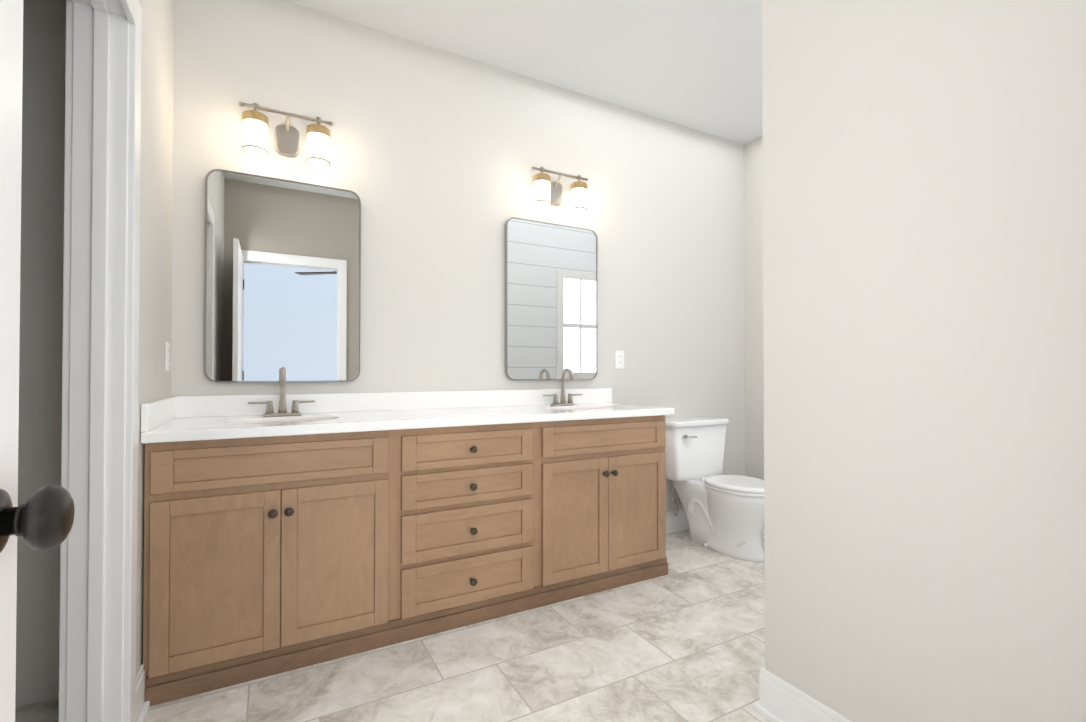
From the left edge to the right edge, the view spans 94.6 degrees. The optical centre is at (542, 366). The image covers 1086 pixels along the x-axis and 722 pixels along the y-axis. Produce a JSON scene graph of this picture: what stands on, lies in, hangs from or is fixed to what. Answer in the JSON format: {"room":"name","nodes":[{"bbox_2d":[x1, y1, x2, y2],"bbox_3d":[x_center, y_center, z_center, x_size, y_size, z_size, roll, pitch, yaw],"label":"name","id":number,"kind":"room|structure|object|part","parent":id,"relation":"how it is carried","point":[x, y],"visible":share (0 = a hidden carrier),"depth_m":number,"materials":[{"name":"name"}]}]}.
{"room":"bathroom","nodes":[
{"label":"bathroom","id":0,"kind":"room"},
{"bbox_2d":[15,0,65,707],"bbox_3d":[-2.082,-0.305,1.542,1.205,2.850,0.120,0,-1,-29],"label":"wall","id":1,"kind":"structure","parent":0,"point":[40,353],"depth_m":1.67,"materials":[{"name":"white paint"}]},
{"bbox_2d":[136,0,173,674],"bbox_3d":[-0.952,-0.313,0.852,0.120,2.850,2.867,0,-1,-29],"label":"wall","id":2,"kind":"structure","parent":0,"point":[156,196],"depth_m":1.80,"materials":[{"name":"white paint"}]},
{"bbox_2d":[58,0,141,721],"bbox_3d":[-1.074,0.006,1.074,0.156,2.217,0.954,0,-1,-29],"label":"door frame","id":3,"kind":"structure","parent":2,"relation":"attached to","point":[99,482],"depth_m":1.42,"materials":[{"name":"white wood"}]},
{"bbox_2d":[141,396,175,430],"bbox_3d":[-1.430,0.170,1.875,0.019,0.092,0.557,0,-1,-29],"label":"backsplash","id":4,"kind":"structure","parent":2,"relation":"attached to","point":[153,413],"depth_m":1.77,"materials":[{"name":"white stone"}]},
{"bbox_2d":[165,342,169,370],"bbox_3d":[-1.532,-0.040,2.049,0.008,0.117,0.072,0,-1,-29],"label":"outlet","id":5,"kind":"object","parent":2,"relation":"attached to","point":[167,363],"visible":0.98,"depth_m":2.02,"materials":[{"name":"white plastic"}]},
{"bbox_2d":[15,528,770,721],"bbox_3d":[0.626,1.132,-0.064,5.580,0.060,6.197,0,-1,-29],"label":"floor","id":6,"kind":"structure","parent":0,"point":[683,640],"depth_m":1.85,"materials":[{"name":"tile"}]},
{"bbox_2d":[140,411,673,705],"bbox_3d":[-0.439,0.692,2.415,2.276,0.874,0.584,0,-1,-29],"label":"bathroom vanity","id":7,"kind":"object","parent":6,"relation":"on","point":[284,531],"depth_m":2.00,"materials":[{"name":"brown wood"}]},
{"bbox_2d":[140,403,673,438],"bbox_3d":[-0.433,0.241,2.425,2.298,0.037,0.580,0,-1,-29],"label":"countertop","id":8,"kind":"structure","parent":7,"relation":"on","point":[311,420],"depth_m":2.19,"materials":[{"name":"white stone"}]},
{"bbox_2d":[248,367,314,416],"bbox_3d":[-1.143,0.111,2.202,0.267,0.217,0.139,0,-1,-29],"label":"faucet","id":9,"kind":"object","parent":8,"relation":"on","point":[282,410],"depth_m":2.23,"materials":[{"name":"silver metal"}]},
{"bbox_2d":[543,368,582,405],"bbox_3d":[0.137,0.119,2.898,0.267,0.217,0.139,0,-1,-29],"label":"faucet","id":10,"kind":"object","parent":8,"relation":"on","point":[562,397],"depth_m":2.92,"materials":[{"name":"silver metal"}]},
{"bbox_2d":[665,416,763,562],"bbox_3d":[1.141,0.748,3.177,0.515,0.785,0.754,0,-1,-29],"label":"toilet","id":11,"kind":"object","parent":6,"relation":"on","point":[724,514],"visible":0.92,"depth_m":3.19,"materials":[{"name":"white ceramic"}]},
{"bbox_3d":[0.929,0.702,3.346,0.145,0.519,0.238,0,-1,-29],"label":"lever","id":12,"kind":"part","parent":11,"relation":"part of","materials":[{"name":"silver metal"}]},
{"bbox_2d":[171,0,744,511],"bbox_3d":[-0.048,-0.289,3.044,3.805,2.850,0.120,0,-1,-29],"label":"wall","id":13,"kind":"structure","parent":0,"point":[437,154],"depth_m":2.75,"materials":[{"name":"white paint"}]},
{"bbox_2d":[204,169,360,382],"bbox_3d":[-1.191,-0.396,2.339,0.642,0.940,0.026,0,-1,-29],"label":"mirror","id":14,"kind":"object","parent":13,"relation":"attached to","point":[282,272],"visible":0.94,"depth_m":2.31,"materials":[{"name":"grey mirror"}]},
{"bbox_2d":[238,101,332,167],"bbox_3d":[-1.170,-1.058,2.296,0.385,0.214,0.134,0,-1,-29],"label":"sconce","id":15,"kind":"object","parent":13,"relation":"attached to","point":[255,124],"visible":1,"depth_m":2.30,"materials":[{"name":"white glass"}]},
{"bbox_3d":[-1.163,-1.015,2.282,0.356,0.120,0.100,0,-1,-29],"label":"lamp shade","id":16,"kind":"part","parent":15,"relation":"part of","materials":[{"name":"white glass"}]},
{"bbox_2d":[176,387,611,418],"bbox_3d":[-0.567,0.179,2.672,2.298,0.092,0.019,0,-1,-29],"label":"backsplash","id":17,"kind":"structure","parent":13,"relation":"attached to","point":[379,401],"depth_m":2.51,"materials":[{"name":"white stone"}]},
{"bbox_2d":[505,217,597,379],"bbox_3d":[0.062,-0.389,3.021,0.630,0.940,0.026,0,-1,-29],"label":"mirror","id":18,"kind":"object","parent":13,"relation":"attached to","point":[551,301],"visible":1,"depth_m":3.00,"materials":[{"name":"grey mirror"}]},
{"bbox_2d":[532,166,587,212],"bbox_3d":[0.099,-1.050,2.987,0.385,0.214,0.134,0,-1,-29],"label":"sconce","id":19,"kind":"object","parent":13,"relation":"attached to","point":[547,191],"visible":1,"depth_m":2.98,"materials":[{"name":"white glass"}]},
{"bbox_3d":[0.106,-1.007,2.973,0.356,0.120,0.100,0,-1,-29],"label":"lamp shade","id":20,"kind":"part","parent":19,"relation":"part of","materials":[{"name":"white glass"}]},
{"bbox_2d":[615,351,623,368],"bbox_3d":[0.499,-0.043,3.266,0.072,0.117,0.008,0,-1,-29],"label":"electrical outlet","id":21,"kind":"object","parent":13,"relation":"attached to","point":[619,359],"visible":1,"depth_m":3.26,"materials":[{"name":"white plastic"}]},
{"bbox_2d":[666,509,688,533],"bbox_3d":[0.966,1.072,3.496,1.230,0.138,0.028,0,-1,-29],"label":"baseboard","id":22,"kind":"structure","parent":13,"relation":"attached to","point":[677,523],"depth_m":3.47,"materials":[{"name":"white wood"}]},
{"bbox_2d":[285,0,761,144],"bbox_3d":[0.626,-1.777,-0.032,5.580,0.060,6.197,0,-1,-29],"label":"ceiling","id":23,"kind":"structure","parent":0,"point":[695,64],"depth_m":2.67,"materials":[{"name":"white paint"}]},
{"bbox_2d":[744,137,763,478],"bbox_3d":[1.967,-0.287,3.198,0.120,2.850,1.537,0,-1,-29],"label":"wall","id":24,"kind":"structure","parent":0,"point":[753,295],"depth_m":3.77,"materials":[{"name":"white paint"}]},
{"bbox_2d":[762,0,1085,721],"bbox_3d":[1.873,-0.305,1.514,1.895,2.850,1.330,0,-1,-29],"label":"wall","id":25,"kind":"structure","parent":0,"point":[924,260],"depth_m":1.24,"materials":[{"name":"white paint"}]},
{"bbox_2d":[757,667,852,721],"bbox_3d":[1.004,1.046,1.088,0.031,0.138,1.200,0,-1,-29],"label":"baseboard","id":26,"kind":"structure","parent":25,"relation":"attached to","point":[780,700],"depth_m":1.55,"materials":[{"name":"white wood"}]},
{"bbox_3d":[0.544,-0.321,0.102,1.790,2.850,0.120,0,-1,-29],"label":"wall","id":27,"kind":"structure","parent":0,"visible":0},
{"bbox_2d":[0,0,74,721],"bbox_3d":[-0.353,0.031,0.151,0.147,2.124,0.780,0,-1,-29],"label":"door","id":28,"kind":"structure","parent":27,"relation":"in","point":[42,519],"depth_m":0.48,"materials":[{"name":"white paint"}]},
{"bbox_3d":[-0.510,0.140,0.438,0.147,0.062,0.062,0,-1,-29],"label":"knob","id":29,"kind":"part","parent":28,"relation":"part of","materials":[{"name":"black metal"}]}
]}

